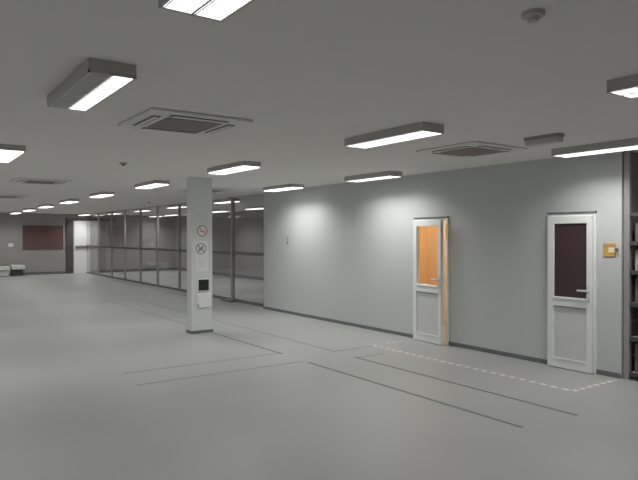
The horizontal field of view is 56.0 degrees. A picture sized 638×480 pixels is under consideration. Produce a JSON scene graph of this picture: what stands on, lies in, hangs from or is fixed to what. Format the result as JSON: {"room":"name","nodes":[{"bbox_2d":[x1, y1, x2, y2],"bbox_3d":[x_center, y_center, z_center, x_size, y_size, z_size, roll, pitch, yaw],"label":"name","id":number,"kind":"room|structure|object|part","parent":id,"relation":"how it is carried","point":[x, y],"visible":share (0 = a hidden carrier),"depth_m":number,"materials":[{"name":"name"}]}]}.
{"room":"empty office floor","nodes":[
{"label":"empty office floor","id":0,"kind":"room"},
{"bbox_2d":[0,213,175,272],"bbox_3d":[-13.294,0.182,26.178,14.700,2.720,0.100,0,0,-35],"label":"wall","id":1,"kind":"structure","parent":0,"point":[11,225],"depth_m":28.24,"materials":[{"name":"paint"}]},
{"bbox_2d":[23,225,62,248],"bbox_3d":[-12.309,-0.117,26.784,1.670,1.050,0.045,0,0,-35],"label":"notice board","id":2,"kind":"object","parent":1,"relation":"attached to","point":[34,237],"visible":1,"depth_m":26.76,"materials":[{"name":"fabric"}]},
{"bbox_2d":[66,221,72,273],"bbox_3d":[-11.402,0.325,27.418,0.300,2.420,0.060,0,0,-35],"label":"door","id":3,"kind":"structure","parent":1,"relation":"in","point":[69,224],"depth_m":27.39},
{"bbox_2d":[74,221,89,272],"bbox_3d":[-10.936,0.323,27.711,0.720,2.420,0.120,0,0,-35],"label":"door","id":4,"kind":"structure","parent":1,"relation":"in","point":[81,228],"depth_m":27.71,"materials":[{"name":"plastic"}]},
{"bbox_2d":[65,218,115,220],"bbox_3d":[-10.616,-0.949,27.961,2.260,0.100,0.070,0,0,-35],"label":"trim","id":5,"kind":"structure","parent":1,"relation":"attached to","point":[75,219],"depth_m":27.80,"materials":[{"name":"metal"}]},
{"bbox_2d":[8,268,174,275],"bbox_3d":[-13.220,1.482,26.168,14.600,0.120,0.015,0,0,-35],"label":"baseboard","id":6,"kind":"structure","parent":1,"relation":"attached to","point":[147,269],"depth_m":28.23,"materials":[{"name":"plastic"}]},
{"bbox_2d":[86,194,263,306],"bbox_3d":[-5.985,0.211,20.999,0.420,2.720,16.523,0,0,-35],"label":"frame","id":7,"kind":"structure","parent":0,"point":[140,248],"depth_m":19.74,"materials":[{"name":"metal"}]},
{"bbox_3d":[-9.588,0.182,26.115,0.070,2.720,0.070,0,0,-35],"label":"post","id":8,"kind":"part","parent":7,"relation":"part of","materials":[{"name":"metal"}]},
{"bbox_3d":[-8.457,0.191,24.515,0.070,2.720,0.070,0,0,-35],"label":"post","id":9,"kind":"part","parent":7,"relation":"part of","materials":[{"name":"metal"}]},
{"bbox_3d":[-7.476,0.199,23.126,0.070,2.720,0.070,0,0,-35],"label":"post","id":10,"kind":"part","parent":7,"relation":"part of","materials":[{"name":"metal"}]},
{"bbox_3d":[-6.957,1.528,22.399,0.044,0.070,1.726,0,0,-35],"label":"sill rail","id":11,"kind":"part","parent":7,"relation":"part of","materials":[{"name":"metal"}]},
{"bbox_3d":[-6.438,0.207,21.657,0.070,2.720,0.070,0,0,-35],"label":"post","id":12,"kind":"part","parent":7,"relation":"part of","materials":[{"name":"metal"}]},
{"bbox_3d":[-5.941,1.536,20.962,0.044,0.070,1.646,0,0,-35],"label":"sill rail","id":13,"kind":"part","parent":7,"relation":"part of","materials":[{"name":"metal"}]},
{"bbox_3d":[-5.941,0.311,20.955,0.050,0.080,1.646,0,0,-35],"label":"rail","id":14,"kind":"part","parent":7,"relation":"part of","materials":[{"name":"metal"}]},
{"bbox_3d":[-5.445,0.215,20.252,0.070,2.720,0.070,0,0,-35],"label":"post","id":15,"kind":"part","parent":7,"relation":"part of","materials":[{"name":"metal"}]},
{"bbox_3d":[-4.894,0.320,19.473,0.050,0.080,1.836,0,0,-35],"label":"rail","id":16,"kind":"part","parent":7,"relation":"part of","materials":[{"name":"metal"}]},
{"bbox_3d":[-4.894,1.545,19.479,0.044,0.070,1.836,0,0,-35],"label":"sill rail","id":17,"kind":"part","parent":7,"relation":"part of","materials":[{"name":"metal"}]},
{"bbox_3d":[-4.343,0.224,18.692,0.070,2.720,0.070,0,0,-35],"label":"post","id":18,"kind":"part","parent":7,"relation":"part of","materials":[{"name":"metal"}]},
{"bbox_3d":[-2.793,1.562,16.507,0.044,0.070,1.756,0,0,-35],"label":"sill rail","id":19,"kind":"part","parent":7,"relation":"part of","materials":[{"name":"metal"}]},
{"bbox_3d":[-2.793,0.337,16.500,0.050,0.080,1.756,0,0,-35],"label":"rail","id":20,"kind":"part","parent":7,"relation":"part of","materials":[{"name":"metal"}]},
{"bbox_3d":[-2.273,1.578,15.754,0.420,0.045,0.520,0,0,-35],"label":"plate","id":21,"kind":"part","parent":7,"relation":"part of","materials":[{"name":"metal"}]},
{"bbox_3d":[-2.265,0.241,15.752,0.084,2.720,0.084,0,0,-35],"label":"post","id":22,"kind":"part","parent":7,"relation":"part of","materials":[{"name":"metal"}]},
{"bbox_3d":[-1.726,1.570,14.997,0.044,0.070,1.793,0,0,-35],"label":"sill rail","id":23,"kind":"part","parent":7,"relation":"part of","materials":[{"name":"metal"}]},
{"bbox_3d":[-1.726,0.345,14.990,0.050,0.080,1.793,0,0,-35],"label":"rail","id":24,"kind":"part","parent":7,"relation":"part of","materials":[{"name":"metal"}]},
{"bbox_3d":[-1.726,-1.100,14.982,0.044,0.030,1.793,0,0,-35],"label":"head rail","id":25,"kind":"part","parent":7,"relation":"part of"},
{"bbox_2d":[186,177,212,333],"bbox_3d":[-2.109,0.270,10.597,0.419,2.720,0.224,0,0,-35],"label":"column","id":26,"kind":"structure","parent":0,"point":[199,190],"depth_m":10.50,"materials":[{"name":"paint"}]},
{"bbox_3d":[-2.109,1.605,10.605,0.419,0.050,0.224,0,0,-35],"label":"skirting","id":27,"kind":"part","parent":26,"relation":"part of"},
{"bbox_2d":[194,241,207,256],"bbox_3d":[-2.058,0.161,10.504,0.260,0.280,0.010,0,0,-35],"label":"prohibition sign","id":28,"kind":"object","parent":26,"relation":"attached to","point":[200,247],"visible":1,"depth_m":10.50,"materials":[{"name":"plastic"}]},
{"bbox_2d":[196,258,207,271],"bbox_3d":[-2.048,0.430,10.516,0.230,0.240,0.005,0,0,-35],"label":"paper notice","id":29,"kind":"object","parent":26,"relation":"attached to","point":[201,263],"visible":1,"depth_m":10.51,"materials":[{"name":"paper"}]},
{"bbox_2d":[197,225,207,236],"bbox_3d":[-2.046,-0.160,10.510,0.200,0.200,0.010,0,0,-35],"label":"no smoking sign","id":30,"kind":"object","parent":26,"relation":"attached to","point":[202,230],"visible":1,"depth_m":10.51,"materials":[{"name":"plastic"}]},
{"bbox_3d":[-2.047,-0.160,10.512,0.200,0.200,0.006,0,0,-35],"label":"sign plate","id":31,"kind":"part","parent":30,"relation":"part of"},
{"bbox_2d":[196,292,210,307],"bbox_3d":[-2.013,1.055,10.514,0.270,0.260,0.054,0,0,-35],"label":"holder","id":32,"kind":"object","parent":26,"relation":"attached to","point":[203,299],"visible":1,"depth_m":10.50,"materials":[{"name":"plastic"}]},
{"bbox_2d":[197,278,209,291],"bbox_3d":[-2.025,0.788,10.516,0.230,0.225,0.034,0,0,-35],"label":"terminal","id":33,"kind":"object","parent":26,"relation":"attached to","point":[203,284],"visible":1,"depth_m":10.50,"materials":[{"name":"plastic"}]},
{"bbox_2d":[176,210,263,276],"bbox_3d":[1.867,0.231,17.546,0.100,2.720,31.500,0,0,-35],"label":"wall","id":34,"kind":"structure","parent":0,"point":[249,225],"depth_m":24.88,"materials":[{"name":"clear glass"},{"name":"metal"}]},
{"bbox_2d":[175,268,263,279],"bbox_3d":[-2.451,1.496,23.564,0.015,0.120,16.657,0,0,-35],"label":"baseboard","id":35,"kind":"structure","parent":34,"relation":"attached to","point":[182,269],"depth_m":24.87,"materials":[{"name":"plastic"}]},
{"bbox_2d":[0,0,637,215],"bbox_3d":[-4.135,-1.155,13.296,14.600,0.100,31.500,0,0,-35],"label":"ceiling","id":36,"kind":"structure","parent":0,"point":[310,76],"depth_m":4.06,"materials":[{"name":"paint"}]},
{"bbox_2d":[0,144,24,162],"bbox_3d":[-3.772,-1.030,7.186,0.280,0.081,1.150,0,0,-35],"label":"ceiling light","id":37,"kind":"object","parent":36,"relation":"attached to","point":[8,152],"visible":1,"depth_m":6.78,"materials":[{"name":"white"}]},
{"bbox_3d":[-3.827,-1.003,7.147,0.119,0.027,1.106,0,0,-35],"label":"tube panel","id":38,"kind":"part","parent":37,"relation":"part of","materials":[{"name":"white"}]},
{"bbox_3d":[-3.717,-1.004,7.225,0.119,0.027,1.106,0,0,-35],"label":"tube panel","id":39,"kind":"part","parent":37,"relation":"part of","materials":[{"name":"white"}]},
{"bbox_2d":[0,195,28,197],"bbox_3d":[-7.933,-1.097,15.205,0.920,0.038,0.920,0,0,-35],"label":"air conditioner","id":40,"kind":"object","parent":36,"relation":"attached to","point":[1,196],"depth_m":15.01,"materials":[{"name":"plastic"}]},
{"bbox_2d":[10,211,21,213],"bbox_3d":[-12.539,-1.130,24.807,0.280,0.081,1.150,0,0,-35],"label":"ceiling light","id":41,"kind":"object","parent":36,"relation":"attached to","point":[13,212],"visible":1,"depth_m":24.41,"materials":[{"name":"white"}]},
{"bbox_2d":[22,208,35,210],"bbox_3d":[-10.716,-1.115,22.176,0.280,0.081,1.150,0,0,-35],"label":"ceiling light","id":42,"kind":"object","parent":36,"relation":"attached to","point":[26,209],"visible":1,"depth_m":21.82,"materials":[{"name":"white"}]},
{"bbox_2d":[9,177,72,184],"bbox_3d":[-5.129,-1.074,11.064,0.920,0.038,0.920,0,0,-35],"label":"air conditioner","id":43,"kind":"object","parent":36,"relation":"attached to","point":[17,180],"depth_m":10.88,"materials":[{"name":"plastic"}]},
{"bbox_2d":[24,180,57,183],"bbox_3d":[-5.129,-1.061,11.064,0.500,0.012,0.500,0,0,-35],"label":"ceiling vent","id":44,"kind":"object","parent":43,"relation":"in","point":[26,181],"depth_m":11.01,"materials":[{"name":"metal"}]},
{"bbox_2d":[38,204,53,207],"bbox_3d":[-8.894,-1.100,19.546,0.280,0.081,1.150,0,0,-35],"label":"ceiling light","id":45,"kind":"object","parent":36,"relation":"attached to","point":[43,205],"visible":0.99,"depth_m":19.14,"materials":[{"name":"white"}]},
{"bbox_2d":[59,199,78,203],"bbox_3d":[-7.035,-1.085,16.880,0.280,0.081,1.150,0,0,-35],"label":"ceiling light","id":46,"kind":"object","parent":36,"relation":"attached to","point":[66,201],"visible":1,"depth_m":16.62,"materials":[{"name":"white"}]},
{"bbox_2d":[78,213,90,215],"bbox_3d":[-10.508,-1.142,26.854,0.280,0.081,1.150,0,0,-35],"label":"ceiling light","id":47,"kind":"object","parent":36,"relation":"attached to","point":[81,214],"visible":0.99,"depth_m":26.50,"materials":[{"name":"white"}]},
{"bbox_2d":[47,58,136,110],"bbox_3d":[-1.543,-1.010,3.998,0.280,0.084,1.150,0,0,-35],"label":"ceiling light","id":48,"kind":"object","parent":36,"relation":"attached to","point":[93,81],"visible":1,"depth_m":3.77,"materials":[{"name":"white"}]},
{"bbox_3d":[-1.598,-0.977,3.959,0.119,0.013,1.106,0,0,-35],"label":"tube panel","id":49,"kind":"part","parent":48,"relation":"part of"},
{"bbox_3d":[-1.488,-0.977,4.037,0.119,0.013,1.106,0,0,-35],"label":"tube panel","id":50,"kind":"part","parent":48,"relation":"part of","materials":[{"name":"white"}]},
{"bbox_2d":[89,191,114,197],"bbox_3d":[-5.159,-1.070,14.226,0.280,0.081,1.150,0,0,-35],"label":"ceiling light","id":51,"kind":"object","parent":36,"relation":"attached to","point":[102,194],"visible":1,"depth_m":13.89,"materials":[{"name":"white"}]},
{"bbox_2d":[133,209,150,211],"bbox_3d":[-6.663,-1.117,22.592,0.280,0.081,1.150,0,0,-35],"label":"ceiling light","id":52,"kind":"object","parent":36,"relation":"attached to","point":[136,210],"visible":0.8,"depth_m":22.19,"materials":[{"name":"white"}]},
{"bbox_2d":[134,180,169,188],"bbox_3d":[-3.197,-1.054,11.449,0.280,0.081,1.150,0,0,-35],"label":"ceiling light","id":53,"kind":"object","parent":36,"relation":"attached to","point":[154,183],"visible":1,"depth_m":11.14,"materials":[{"name":"white"}]},
{"bbox_3d":[-3.252,-1.027,11.411,0.119,0.027,1.106,0,0,-35],"label":"tube panel","id":54,"kind":"part","parent":53,"relation":"part of","materials":[{"name":"white"}]},
{"bbox_3d":[-3.142,-1.028,11.488,0.119,0.027,1.106,0,0,-35],"label":"tube panel","id":55,"kind":"part","parent":53,"relation":"part of","materials":[{"name":"white"}]},
{"bbox_2d":[164,213,177,215],"bbox_3d":[-6.617,-1.143,27.032,0.280,0.081,1.150,0,0,-35],"label":"ceiling light","id":56,"kind":"object","parent":36,"relation":"attached to","point":[171,214],"visible":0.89,"depth_m":26.95,"materials":[{"name":"white"}]},
{"bbox_2d":[166,205,186,208],"bbox_3d":[-4.701,-1.102,19.815,0.280,0.081,1.150,0,0,-35],"label":"ceiling light","id":57,"kind":"object","parent":36,"relation":"attached to","point":[171,206],"visible":0.77,"depth_m":19.60,"materials":[{"name":"white"}]},
{"bbox_2d":[117,107,252,135],"bbox_3d":[-1.215,-1.042,5.405,0.920,0.038,0.920,0,0,-35],"label":"air conditioner","id":58,"kind":"object","parent":36,"relation":"attached to","point":[153,119],"depth_m":5.27,"materials":[{"name":"plastic"}]},
{"bbox_2d":[133,116,160,125],"bbox_3d":[-1.497,-1.031,5.206,0.070,0.005,0.520,0,0,-35],"label":"outlet","id":59,"kind":"object","parent":58,"relation":"attached to","point":[146,120],"depth_m":5.18,"materials":[{"name":"plastic"}]},
{"bbox_2d":[142,127,195,133],"bbox_3d":[-1.414,-1.034,5.687,0.520,0.005,0.070,0,0,-35],"label":"outlet","id":60,"kind":"object","parent":58,"relation":"attached to","point":[147,128],"depth_m":5.66,"materials":[{"name":"plastic"}]},
{"bbox_2d":[148,118,221,132],"bbox_3d":[-1.215,-1.029,5.405,0.500,0.012,0.500,0,0,-35],"label":"ceiling vent","id":61,"kind":"object","parent":58,"relation":"in","point":[179,124],"depth_m":5.34,"materials":[{"name":"metal"}]},
{"bbox_2d":[169,115,228,123],"bbox_3d":[-1.016,-1.028,5.123,0.520,0.010,0.070,0,0,-35],"label":"outlet","id":62,"kind":"object","parent":58,"relation":"attached to","point":[176,116],"depth_m":5.09,"materials":[{"name":"plastic"}]},
{"bbox_2d":[205,125,234,133],"bbox_3d":[-0.934,-1.033,5.604,0.070,0.005,0.520,0,0,-35],"label":"outlet","id":63,"kind":"object","parent":58,"relation":"attached to","point":[222,127],"depth_m":5.58,"materials":[{"name":"plastic"}]},
{"bbox_2d":[158,0,253,21],"bbox_3d":[-0.218,-1.000,2.105,0.288,0.084,1.150,0,0,-35],"label":"ceiling light","id":64,"kind":"object","parent":36,"relation":"attached to","point":[216,10],"visible":1,"depth_m":2.48,"materials":[{"name":"white"}]},
{"bbox_3d":[-0.275,-0.966,2.066,0.123,0.013,1.106,0,0,-35],"label":"tube panel","id":65,"kind":"part","parent":64,"relation":"part of","materials":[{"name":"white"}]},
{"bbox_3d":[-0.162,-0.967,2.146,0.123,0.013,1.106,0,0,-35],"label":"tube panel","id":66,"kind":"part","parent":64,"relation":"part of","materials":[{"name":"white"}]},
{"bbox_2d":[179,188,234,192],"bbox_3d":[-2.450,-1.085,13.079,0.920,0.038,0.920,0,0,-35],"label":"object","id":67,"kind":"structure","parent":36,"relation":"attached to","point":[215,190],"depth_m":12.95,"materials":[{"name":"plastic"}]},
{"bbox_2d":[212,209,227,212],"bbox_3d":[-3.905,-1.121,23.194,0.280,0.081,1.150,0,0,-35],"label":"ceiling light","id":68,"kind":"object","parent":36,"relation":"attached to","point":[219,210],"visible":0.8,"depth_m":22.78,"materials":[{"name":"white"}]},
{"bbox_2d":[213,199,240,203],"bbox_3d":[-2.594,-1.085,16.834,0.280,0.081,1.150,0,0,-35],"label":"ceiling light","id":69,"kind":"object","parent":36,"relation":"attached to","point":[225,200],"visible":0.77,"depth_m":16.72,"materials":[{"name":"white"}]},
{"bbox_2d":[207,161,260,174],"bbox_3d":[-1.246,-1.039,8.689,0.280,0.081,1.150,0,0,-35],"label":"ceiling light","id":70,"kind":"object","parent":36,"relation":"attached to","point":[240,166],"visible":1,"depth_m":8.49,"materials":[{"name":"white"}]},
{"bbox_3d":[-1.302,-1.012,8.650,0.119,0.027,1.106,0,0,-35],"label":"tube panel","id":71,"kind":"part","parent":70,"relation":"part of","materials":[{"name":"white"}]},
{"bbox_3d":[-1.191,-1.012,8.728,0.119,0.027,1.106,0,0,-35],"label":"tube panel","id":72,"kind":"part","parent":70,"relation":"part of","materials":[{"name":"white"}]},
{"bbox_2d":[245,206,263,209],"bbox_3d":[-2.173,-1.107,20.744,0.280,0.081,1.150,0,0,-35],"label":"ceiling light","id":73,"kind":"object","parent":36,"relation":"attached to","point":[255,207],"visible":0.77,"depth_m":20.60,"materials":[{"name":"white"}]},
{"bbox_2d":[263,184,303,191],"bbox_3d":[-0.735,-1.059,12.210,0.280,0.081,1.150,0,0,-35],"label":"ceiling light","id":74,"kind":"object","parent":36,"relation":"attached to","point":[287,186],"visible":1,"depth_m":12.02,"materials":[{"name":"white"}]},
{"bbox_3d":[-0.790,-1.032,12.171,0.119,0.027,1.106,0,0,-35],"label":"tube panel","id":75,"kind":"part","parent":74,"relation":"part of","materials":[{"name":"white"}]},
{"bbox_3d":[-0.679,-1.032,12.249,0.119,0.027,1.106,0,0,-35],"label":"tube panel","id":76,"kind":"part","parent":74,"relation":"part of","materials":[{"name":"white"}]},
{"bbox_2d":[344,171,402,181],"bbox_3d":[0.881,-1.044,9.923,0.280,0.084,1.150,0,0,-35],"label":"ceiling light","id":77,"kind":"object","parent":36,"relation":"attached to","point":[385,174],"visible":1,"depth_m":9.77,"materials":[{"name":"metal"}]},
{"bbox_3d":[0.826,-1.010,9.884,0.119,0.013,1.106,0,0,-35],"label":"tube panel","id":78,"kind":"part","parent":77,"relation":"part of","materials":[{"name":"white"}]},
{"bbox_2d":[344,122,443,148],"bbox_3d":[0.710,-1.021,5.921,0.280,0.084,1.150,0,0,-35],"label":"ceiling light","id":79,"kind":"object","parent":36,"relation":"attached to","point":[421,129],"visible":1,"depth_m":5.74,"materials":[{"name":"metal"}]},
{"bbox_3d":[0.655,-0.988,5.882,0.119,0.013,1.106,0,0,-35],"label":"tube panel","id":80,"kind":"part","parent":79,"relation":"part of","materials":[{"name":"white"}]},
{"bbox_3d":[0.765,-0.988,5.960,0.119,0.013,1.106,0,0,-35],"label":"tube panel","id":81,"kind":"part","parent":79,"relation":"part of","materials":[{"name":"white"}]},
{"bbox_2d":[415,141,527,157],"bbox_3d":[1.791,-1.051,7.076,0.920,0.038,0.920,0,0,-35],"label":"air conditioner","id":82,"kind":"object","parent":36,"relation":"attached to","point":[471,149],"depth_m":6.93,"materials":[{"name":"plastic"}]},
{"bbox_2d":[432,153,464,156],"bbox_3d":[1.592,-1.043,7.358,0.520,0.005,0.070,0,0,-35],"label":"outlet","id":83,"kind":"object","parent":82,"relation":"attached to","point":[432,153],"depth_m":7.35,"materials":[{"name":"plastic"}]},
{"bbox_2d":[432,146,469,151],"bbox_3d":[1.510,-1.040,6.877,0.070,0.005,0.520,0,0,-35],"label":"outlet","id":84,"kind":"object","parent":82,"relation":"attached to","point":[459,147],"depth_m":6.85,"materials":[{"name":"plastic"}]},
{"bbox_2d":[440,147,500,155],"bbox_3d":[1.791,-1.038,7.076,0.500,0.012,0.500,0,0,-35],"label":"ceiling vent","id":85,"kind":"object","parent":82,"relation":"in","point":[469,151],"depth_m":7.02,"materials":[{"name":"metal"}]},
{"bbox_2d":[473,151,508,156],"bbox_3d":[2.073,-1.040,7.275,0.070,0.010,0.520,0,0,-35],"label":"outlet","id":86,"kind":"object","parent":82,"relation":"attached to","point":[501,151],"depth_m":7.24,"materials":[{"name":"plastic"}]},
{"bbox_2d":[477,146,511,150],"bbox_3d":[1.990,-1.038,6.795,0.520,0.010,0.070,0,0,-35],"label":"outlet","id":87,"kind":"object","parent":82,"relation":"attached to","point":[491,147],"depth_m":6.77,"materials":[{"name":"plastic"}]},
{"bbox_2d":[521,8,544,22],"bbox_3d":[0.985,-1.025,2.760,0.106,0.042,0.106,0,0,-35],"label":"smoke detector","id":88,"kind":"object","parent":36,"relation":"attached to","point":[533,15],"visible":1,"depth_m":2.73,"materials":[{"name":"plastic"}]},
{"bbox_2d":[523,133,564,146],"bbox_3d":[2.297,-1.022,6.136,0.120,0.085,0.400,0,0,-35],"label":"emergency light","id":89,"kind":"object","parent":36,"relation":"attached to","point":[552,138],"visible":1,"depth_m":6.08,"materials":[{"name":"plastic"}]},
{"bbox_2d":[551,138,637,157],"bbox_3d":[3.178,-1.026,6.673,0.280,0.084,1.150,0,0,-35],"label":"ceiling light","id":90,"kind":"object","parent":36,"relation":"attached to","point":[625,144],"visible":1,"depth_m":6.65,"materials":[{"name":"metal"}]},
{"bbox_3d":[3.123,-0.992,6.634,0.119,0.013,1.106,0,0,-35],"label":"tube panel","id":91,"kind":"part","parent":90,"relation":"part of","materials":[{"name":"white"}]},
{"bbox_3d":[3.233,-0.993,6.712,0.119,0.013,1.106,0,0,-35],"label":"tube panel","id":92,"kind":"part","parent":90,"relation":"part of","materials":[{"name":"white"}]},
{"bbox_2d":[606,74,637,97],"bbox_3d":[2.344,-1.008,3.573,0.280,0.084,1.150,0,0,-35],"label":"ceiling light","id":93,"kind":"object","parent":36,"relation":"attached to","point":[627,87],"visible":1,"depth_m":3.90,"materials":[{"name":"metal"}]},
{"bbox_3d":[2.289,-0.975,3.535,0.119,0.013,1.106,0,0,-35],"label":"tube panel","id":94,"kind":"part","parent":93,"relation":"part of","materials":[{"name":"white"}]},
{"bbox_3d":[2.399,-0.975,3.613,0.119,0.013,1.106,0,0,-35],"label":"tube panel","id":95,"kind":"part","parent":93,"relation":"part of","materials":[{"name":"white"}]},
{"bbox_2d":[0,270,637,479],"bbox_3d":[-4.135,1.665,13.312,14.600,0.100,31.500,0,0,-35],"label":"floor","id":96,"kind":"structure","parent":0,"point":[70,410],"depth_m":6.34,"materials":[{"name":"concrete"}]},
{"bbox_2d":[0,266,9,275],"bbox_3d":[-13.397,1.336,25.377,0.520,0.420,0.500,0,0,-35],"label":"table","id":97,"kind":"object","parent":96,"relation":"on","point":[2,273],"visible":0.91,"depth_m":25.25,"materials":[{"name":"white laminate"}]},
{"bbox_3d":[-13.393,1.411,25.381,0.390,0.210,0.400,0,0,-35],"label":"drawer","id":98,"kind":"part","parent":97,"relation":"part of","materials":[{"name":"white laminate"}]},
{"bbox_2d":[10,265,24,276],"bbox_3d":[-12.924,1.309,25.712,0.520,0.470,0.500,0,0,-35],"label":"table","id":99,"kind":"object","parent":96,"relation":"on","point":[16,269],"visible":0.98,"depth_m":25.53,"materials":[{"name":"white laminate"}]},
{"bbox_3d":[-12.934,1.369,25.711,0.380,0.250,0.390,0,0,-35],"label":"drawer","id":100,"kind":"part","parent":99,"relation":"part of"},
{"bbox_2d":[103,299,186,324],"bbox_3d":[-3.972,1.612,13.549,0.044,0.002,6.300,0,0,-35],"label":"tape","id":101,"kind":"object","parent":96,"relation":"on","point":[103,299],"visible":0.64,"depth_m":13.35,"materials":[{"name":"plastic"}]},
{"bbox_2d":[124,353,278,373],"bbox_3d":[-1.499,1.643,8.048,2.230,0.002,0.044,0,0,-35],"label":"tape","id":102,"kind":"object","parent":96,"relation":"on","point":[273,353],"visible":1,"depth_m":7.98,"materials":[{"name":"plastic"}]},
{"bbox_2d":[137,361,303,385],"bbox_3d":[-1.145,1.647,7.478,2.270,0.002,0.044,0,0,-35],"label":"tape","id":103,"kind":"object","parent":96,"relation":"on","point":[298,361],"visible":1,"depth_m":7.40,"materials":[{"name":"plastic"}]},
{"bbox_2d":[135,299,332,350],"bbox_3d":[-2.359,1.618,12.497,0.044,0.002,8.880,0,0,-35],"label":"tape","id":104,"kind":"object","parent":96,"relation":"on","point":[135,299],"visible":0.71,"depth_m":10.68,"materials":[{"name":"plastic"}]},
{"bbox_2d":[213,333,282,353],"bbox_3d":[-1.201,1.635,9.593,0.044,0.002,2.320,0,0,-35],"label":"tape","id":105,"kind":"object","parent":96,"relation":"on","point":[213,333],"visible":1,"depth_m":9.44,"materials":[{"name":"plastic"}]},
{"bbox_2d":[333,346,371,351],"bbox_3d":[0.512,1.638,9.041,0.740,0.002,0.044,0,0,-35],"label":"tape","id":106,"kind":"object","parent":96,"relation":"on","point":[366,346],"visible":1,"depth_m":9.05,"materials":[{"name":"plastic"}]},
{"bbox_2d":[307,362,522,427],"bbox_3d":[0.828,1.651,6.687,0.044,0.002,3.370,0,0,-35],"label":"tape","id":107,"kind":"object","parent":96,"relation":"on","point":[307,362],"visible":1,"depth_m":6.29,"materials":[{"name":"plastic"}]},
{"bbox_2d":[354,357,577,415],"bbox_3d":[1.471,1.649,7.043,0.044,0.002,3.370,0,0,-35],"label":"tape","id":108,"kind":"object","parent":96,"relation":"on","point":[354,357],"visible":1,"depth_m":6.67,"materials":[{"name":"plastic"}]},
{"bbox_2d":[371,345,569,389],"bbox_3d":[1.778,1.644,7.976,0.056,0.002,3.360,0,0,-35],"label":"tape","id":109,"kind":"object","parent":96,"relation":"on","point":[371,345],"visible":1,"depth_m":7.62,"materials":[{"name":"plastic"}]},
{"bbox_2d":[571,379,617,390],"bbox_3d":[3.144,1.650,6.823,0.880,0.002,0.056,0,0,-35],"label":"tape","id":110,"kind":"object","parent":96,"relation":"on","point":[613,380],"visible":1,"depth_m":6.80,"materials":[{"name":"plastic"}]},
{"bbox_2d":[623,150,637,379],"bbox_3d":[4.279,0.292,6.750,0.662,2.720,1.383,0,0,-35],"label":"storage rack","id":111,"kind":"object","parent":96,"relation":"on","point":[628,214],"visible":0.91,"depth_m":7.09,"materials":[{"name":"metal"}]},
{"bbox_2d":[635,343,637,371],"bbox_3d":[4.127,1.390,6.953,0.503,0.342,0.680,0,0,-35],"label":"carton","id":112,"kind":"object","parent":111,"relation":"on","point":[636,344],"visible":1,"depth_m":7.07,"materials":[{"name":"cardboard"}]},
{"bbox_2d":[635,277,637,302],"bbox_3d":[4.127,0.590,6.949,0.503,0.302,0.680,0,0,-35],"label":"carton","id":113,"kind":"object","parent":111,"relation":"on","point":[636,278],"visible":1,"depth_m":7.07,"materials":[{"name":"cardboard"}]},
{"bbox_2d":[635,220,637,240],"bbox_3d":[4.127,-0.110,6.944,0.503,0.262,0.680,0,0,-35],"label":"carton","id":114,"kind":"object","parent":111,"relation":"on","point":[636,221],"visible":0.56,"depth_m":7.06,"materials":[{"name":"cardboard"}]},
{"bbox_2d":[635,250,637,269],"bbox_3d":[4.127,0.240,6.947,0.503,0.242,0.680,0,0,-35],"label":"carton","id":115,"kind":"object","parent":111,"relation":"on","point":[636,251],"visible":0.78,"depth_m":7.07,"materials":[{"name":"cardboard"}]},
{"bbox_2d":[420,226,426,283],"bbox_3d":[1.499,0.262,11.959,1.950,2.720,0.100,0,0,-35],"label":"wall","id":116,"kind":"structure","parent":0,"point":[423,230],"depth_m":12.36,"materials":[{"name":"wood"}]},
{"bbox_2d":[427,221,445,320],"bbox_3d":[2.523,0.271,10.509,1.950,2.720,3.450,0,0,-35],"label":"wall","id":117,"kind":"structure","parent":0,"point":[432,231],"depth_m":12.24,"materials":[{"name":"wood"}]},
{"bbox_2d":[264,151,623,378],"bbox_3d":[2.978,0.262,11.946,4.550,2.720,8.575,0,0,-35],"label":"wall","id":118,"kind":"structure","parent":0,"point":[347,256],"depth_m":9.16,"materials":[{"name":"paint"}]},
{"bbox_2d":[413,216,448,344],"bbox_3d":[1.764,0.633,9.617,0.323,2.004,0.740,0,0,-35],"label":"door","id":119,"kind":"structure","parent":118,"relation":"in","point":[427,299],"depth_m":9.52,"materials":[{"name":"white plastic"}]},
{"bbox_3d":[1.745,1.174,9.586,0.024,0.688,0.543,0,0,-29],"label":"panel","id":120,"kind":"part","parent":119,"relation":"part of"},
{"bbox_3d":[1.864,0.637,9.371,0.190,0.200,0.143,0,0,-29],"label":"handle","id":121,"kind":"part","parent":119,"relation":"part of","materials":[{"name":"metal"}]},
{"bbox_2d":[263,306,620,378],"bbox_3d":[1.169,1.599,10.682,0.152,0.060,8.587,0,0,-35],"label":"baseboard","id":122,"kind":"structure","parent":118,"relation":"attached to","point":[518,356],"depth_m":9.18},
{"bbox_2d":[547,211,596,373],"bbox_3d":[3.206,0.645,7.636,0.255,2.004,0.665,0,0,-35],"label":"door","id":123,"kind":"structure","parent":118,"relation":"in","point":[572,236],"depth_m":7.56,"materials":[{"name":"white plastic"}]},
{"bbox_3d":[3.189,1.185,7.606,0.024,0.688,0.468,0,0,-35],"label":"panel","id":124,"kind":"part","parent":123,"relation":"part of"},
{"bbox_3d":[3.189,0.260,7.601,0.012,0.944,0.468,0,0,-35],"label":"glass pane","id":125,"kind":"part","parent":123,"relation":"part of","materials":[{"name":"glass"}]},
{"bbox_3d":[3.308,0.648,7.434,0.190,0.200,0.143,0,0,-35],"label":"handle","id":126,"kind":"part","parent":123,"relation":"part of","materials":[{"name":"metal"}]},
{"bbox_2d":[603,243,615,256],"bbox_3d":[3.504,0.119,7.246,0.018,0.160,0.150,0,0,-35],"label":"plate","id":127,"kind":"object","parent":118,"relation":"attached to","point":[608,248],"visible":1,"depth_m":7.23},
{"bbox_2d":[631,152,637,371],"bbox_3d":[5.975,0.301,5.062,1.300,2.720,6.368,0,0,-35],"label":"wall","id":128,"kind":"structure","parent":0,"point":[634,310],"depth_m":7.34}
]}

